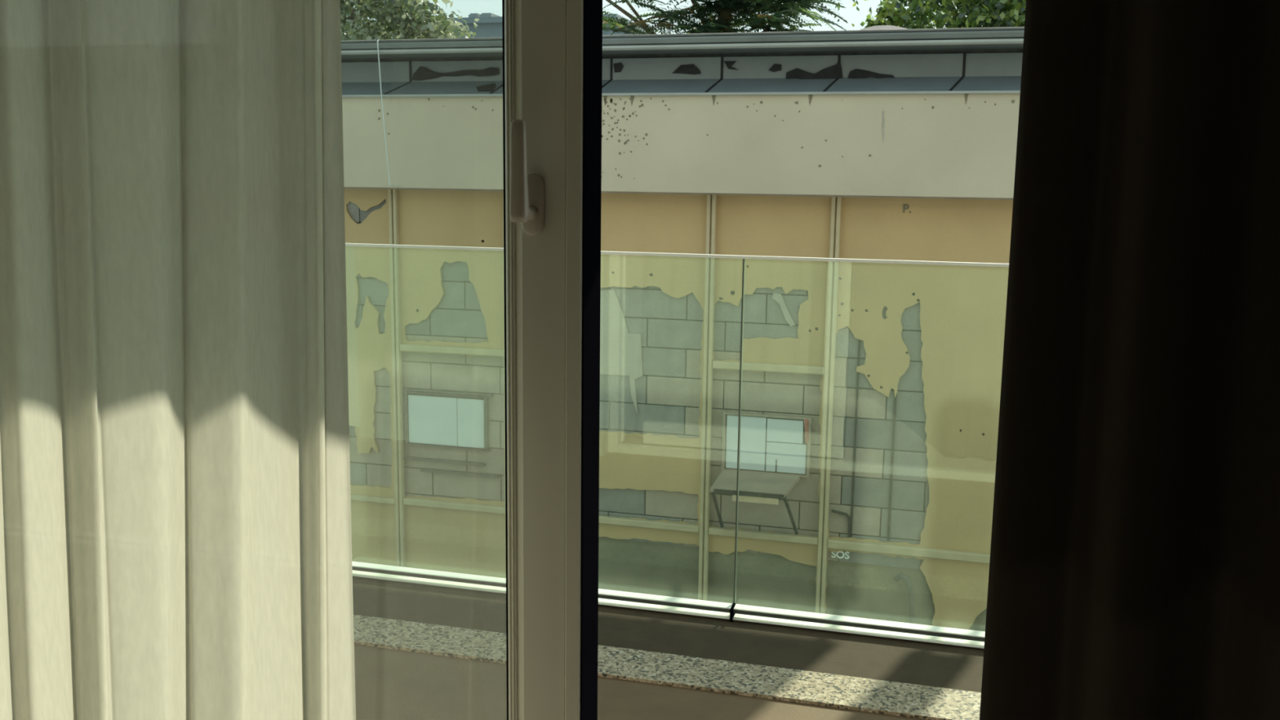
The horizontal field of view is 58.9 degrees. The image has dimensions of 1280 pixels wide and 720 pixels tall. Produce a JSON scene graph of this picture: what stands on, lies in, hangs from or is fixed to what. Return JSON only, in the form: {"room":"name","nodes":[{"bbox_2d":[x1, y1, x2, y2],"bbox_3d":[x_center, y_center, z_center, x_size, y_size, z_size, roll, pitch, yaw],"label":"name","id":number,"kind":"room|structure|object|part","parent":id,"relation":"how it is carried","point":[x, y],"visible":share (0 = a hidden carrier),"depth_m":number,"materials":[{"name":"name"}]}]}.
{"room":"hotel room","nodes":[
{"label":"hotel room","id":0,"kind":"room"},
{"bbox_2d":[354,644,925,719],"bbox_3d":[-0.032,1.227,2.669,7.700,0.180,1.699,3,10,15],"label":"floor","id":1,"kind":"structure","parent":0,"point":[391,684],"depth_m":3.40,"materials":[{"name":"brown tile"}]},
{"bbox_2d":[353,614,981,719],"bbox_3d":[0.219,1.077,3.576,7.700,0.191,0.206,3,10,15],"label":"window sill","id":2,"kind":"structure","parent":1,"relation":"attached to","point":[822,689],"depth_m":3.54,"materials":[{"name":"grey stone"}]},
{"bbox_3d":[0.306,2.599,4.228,7.700,3.020,0.430,3,10,15],"label":"wall","id":3,"kind":"structure","parent":0,"visible":0},
{"bbox_2d":[352,560,985,692],"bbox_3d":[0.315,1.027,3.925,7.700,0.181,0.525,3,10,15],"label":"balcony ledge","id":4,"kind":"object","parent":3,"relation":"on","point":[852,655],"visible":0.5,"depth_m":3.86,"materials":[{"name":"grey concrete"}]},
{"bbox_2d":[345,243,1008,648],"bbox_3d":[0.356,0.284,3.925,7.500,1.285,0.081,3,10,15],"label":"glass railing","id":5,"kind":"object","parent":4,"relation":"on","point":[820,621],"visible":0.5,"depth_m":3.99,"materials":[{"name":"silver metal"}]},
{"bbox_3d":[-0.409,0.868,4.224,1.523,0.005,0.058,3,10,15],"label":"rail","id":6,"kind":"part","parent":5,"relation":"part of","materials":[{"name":"white metal"}]},
{"bbox_3d":[-0.407,0.835,4.223,1.523,0.004,0.048,3,10,15],"label":"rail","id":7,"kind":"part","parent":5,"relation":"part of","materials":[{"name":"white metal"}]},
{"bbox_3d":[0.372,-0.349,3.851,7.500,0.010,0.022,3,10,15],"label":"rail","id":8,"kind":"part","parent":5,"relation":"part of","materials":[{"name":"white metal"}]},
{"bbox_3d":[1.233,0.961,3.786,1.863,0.005,0.058,3,10,15],"label":"rail","id":9,"kind":"part","parent":5,"relation":"part of","materials":[{"name":"white metal"}]},
{"bbox_3d":[1.235,0.927,3.786,1.863,0.004,0.048,3,10,15],"label":"rail","id":10,"kind":"part","parent":5,"relation":"part of","materials":[{"name":"white metal"}]},
{"bbox_3d":[-0.059,-0.027,1.717,5.600,2.900,0.250,3,10,15],"label":"wall","id":11,"kind":"structure","parent":0,"visible":0},
{"bbox_2d":[502,0,602,719],"bbox_3d":[-0.022,0.108,1.636,2.832,2.360,0.206,3,10,15],"label":"window","id":12,"kind":"structure","parent":11,"relation":"in","point":[553,49],"depth_m":1.61,"materials":[{"name":"white plastic"}]},
{"bbox_3d":[-0.162,-0.253,1.521,0.025,0.136,0.023,3,10,15],"label":"handle lever","id":13,"kind":"part","parent":12,"relation":"part of","materials":[{"name":"plastic"}]},
{"bbox_3d":[-0.612,-1.064,-0.578,5.400,0.130,4.100,3,10,15],"label":"ceiling","id":14,"kind":"structure","parent":0,"visible":0},
{"bbox_3d":[-0.042,-1.241,1.136,3.800,0.057,0.280,3,10,15],"label":"track","id":15,"kind":"object","parent":14,"relation":"attached to","visible":0},
{"bbox_2d":[0,0,355,719],"bbox_3d":[-0.990,-0.014,1.623,1.308,2.540,0.074,3,10,15],"label":"sheer curtain","id":16,"kind":"object","parent":15,"relation":"hanging from","point":[175,535],"visible":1,"depth_m":1.52,"materials":[{"name":"beige fabric"}]},
{"bbox_2d":[979,0,1279,719],"bbox_3d":[0.926,0.114,0.991,1.170,2.540,0.076,3,10,15],"label":"curtain","id":17,"kind":"object","parent":15,"relation":"hanging from","point":[1134,574],"visible":1,"depth_m":1.10,"materials":[{"name":"fabric"}]},
{"label":"outside","id":18,"kind":"structure","parent":0,"visible":0},
{"bbox_3d":[3.754,1.359,22.153,28.000,0.200,36.220,3,10,15],"label":"ground","id":19,"kind":"structure","parent":18,"visible":0},
{"bbox_2d":[339,0,493,40],"bbox_3d":[-4.589,-2.375,17.757,4.371,8.374,4.682,-5,11,-33],"label":"tree","id":20,"kind":"object","parent":19,"relation":"on","point":[391,15],"visible":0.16,"depth_m":16.20,"materials":[{"name":"green plant"}]},
{"bbox_2d":[364,13,657,39],"bbox_3d":[-4.848,-5.602,35.073,10.400,9.170,6.400,3,10,15],"label":"building","id":21,"kind":"structure","parent":19,"relation":"on","point":[490,24],"depth_m":31.15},
{"bbox_2d":[341,25,1024,631],"bbox_3d":[-0.251,-0.664,10.197,12.200,7.530,3.495,3,10,15],"label":"building","id":22,"kind":"structure","parent":19,"relation":"on","point":[871,392],"depth_m":8.67,"materials":[{"name":"concrete"}]},
{"bbox_3d":[-2.232,-2.311,9.104,0.842,0.156,0.019,3,10,15],"label":"apron panel","id":23,"kind":"part","parent":22,"relation":"part of","materials":[{"name":"metal"}]},
{"bbox_3d":[-2.295,-2.166,9.063,0.927,0.119,0.175,3,10,15],"label":"sloped panel","id":24,"kind":"part","parent":22,"relation":"part of","materials":[{"name":"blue metal"}]},
{"bbox_3d":[-1.511,-2.121,8.854,0.962,0.119,0.175,3,10,15],"label":"sloped panel","id":25,"kind":"part","parent":22,"relation":"part of","materials":[{"name":"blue metal"}]},
{"bbox_3d":[-1.615,0.505,9.456,0.745,0.470,0.040,3,10,15],"label":"opening frame","id":26,"kind":"part","parent":22,"relation":"part of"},
{"bbox_3d":[-1.416,-2.265,8.888,0.812,0.156,0.017,3,10,15],"label":"apron panel","id":27,"kind":"part","parent":22,"relation":"part of","materials":[{"name":"metal"}]},
{"bbox_3d":[-0.677,-2.074,8.632,0.901,0.119,0.175,3,10,15],"label":"sloped panel","id":28,"kind":"part","parent":22,"relation":"part of","materials":[{"name":"grey metal"}]},
{"bbox_3d":[-0.613,-2.220,8.675,0.816,0.156,0.016,3,10,15],"label":"apron panel","id":29,"kind":"part","parent":22,"relation":"part of","materials":[{"name":"metal"}]},
{"bbox_3d":[0.134,-2.029,8.416,0.914,0.119,0.175,3,10,15],"label":"sloped panel","id":30,"kind":"part","parent":22,"relation":"part of","materials":[{"name":"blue metal"}]},
{"bbox_3d":[0.197,-2.174,8.455,0.829,0.156,0.022,3,10,15],"label":"apron panel","id":31,"kind":"part","parent":22,"relation":"part of","materials":[{"name":"metal"}]},
{"bbox_2d":[710,469,799,497],"bbox_3d":[0.877,0.935,8.575,0.605,0.053,0.480,3,10,15],"label":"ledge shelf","id":32,"kind":"object","parent":22,"relation":"attached to","point":[753,483],"depth_m":8.54,"materials":[{"name":"beige concrete"}]},
{"bbox_3d":[0.849,1.027,8.343,0.340,0.045,0.015,3,10,15],"label":"ledge trim","id":33,"kind":"part","parent":22,"relation":"part of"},
{"bbox_3d":[0.975,0.651,8.765,0.685,0.470,0.040,3,10,15],"label":"opening frame","id":34,"kind":"part","parent":22,"relation":"part of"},
{"bbox_3d":[0.954,-1.982,8.197,0.920,0.119,0.175,3,10,15],"label":"sloped panel","id":35,"kind":"part","parent":22,"relation":"part of","materials":[{"name":"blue metal"}]},
{"bbox_3d":[1.017,-2.128,8.239,0.835,0.156,0.018,3,10,15],"label":"apron panel","id":36,"kind":"part","parent":22,"relation":"part of","materials":[{"name":"metal"}]},
{"bbox_3d":[1.782,-1.936,7.977,0.930,0.119,0.175,3,10,15],"label":"sloped panel","id":37,"kind":"part","parent":22,"relation":"part of","materials":[{"name":"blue metal"}]},
{"bbox_3d":[1.845,-2.081,8.018,0.845,0.156,0.020,3,10,15],"label":"apron panel","id":38,"kind":"part","parent":22,"relation":"part of","materials":[{"name":"metal"}]},
{"bbox_3d":[2.615,-1.889,7.755,0.930,0.119,0.175,3,10,15],"label":"sloped panel","id":39,"kind":"part","parent":22,"relation":"part of","materials":[{"name":"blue metal"}]},
{"bbox_3d":[2.678,-2.034,7.797,0.845,0.156,0.016,3,10,15],"label":"apron panel","id":40,"kind":"part","parent":22,"relation":"part of","materials":[{"name":"metal"}]},
{"bbox_2d":[602,0,857,35],"bbox_3d":[0.942,-1.307,13.023,4.283,7.928,2.642,4,10,22],"label":"tree","id":41,"kind":"object","parent":19,"relation":"on","point":[724,9],"visible":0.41,"depth_m":12.11,"materials":[{"name":"green plant"}]},
{"bbox_2d":[836,0,1026,29],"bbox_3d":[4.661,-2.558,13.832,4.404,10.234,4.375,-3,10,-19],"label":"tree","id":42,"kind":"object","parent":19,"relation":"on","point":[980,13],"visible":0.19,"depth_m":12.93,"materials":[{"name":"green plant"}]}
]}

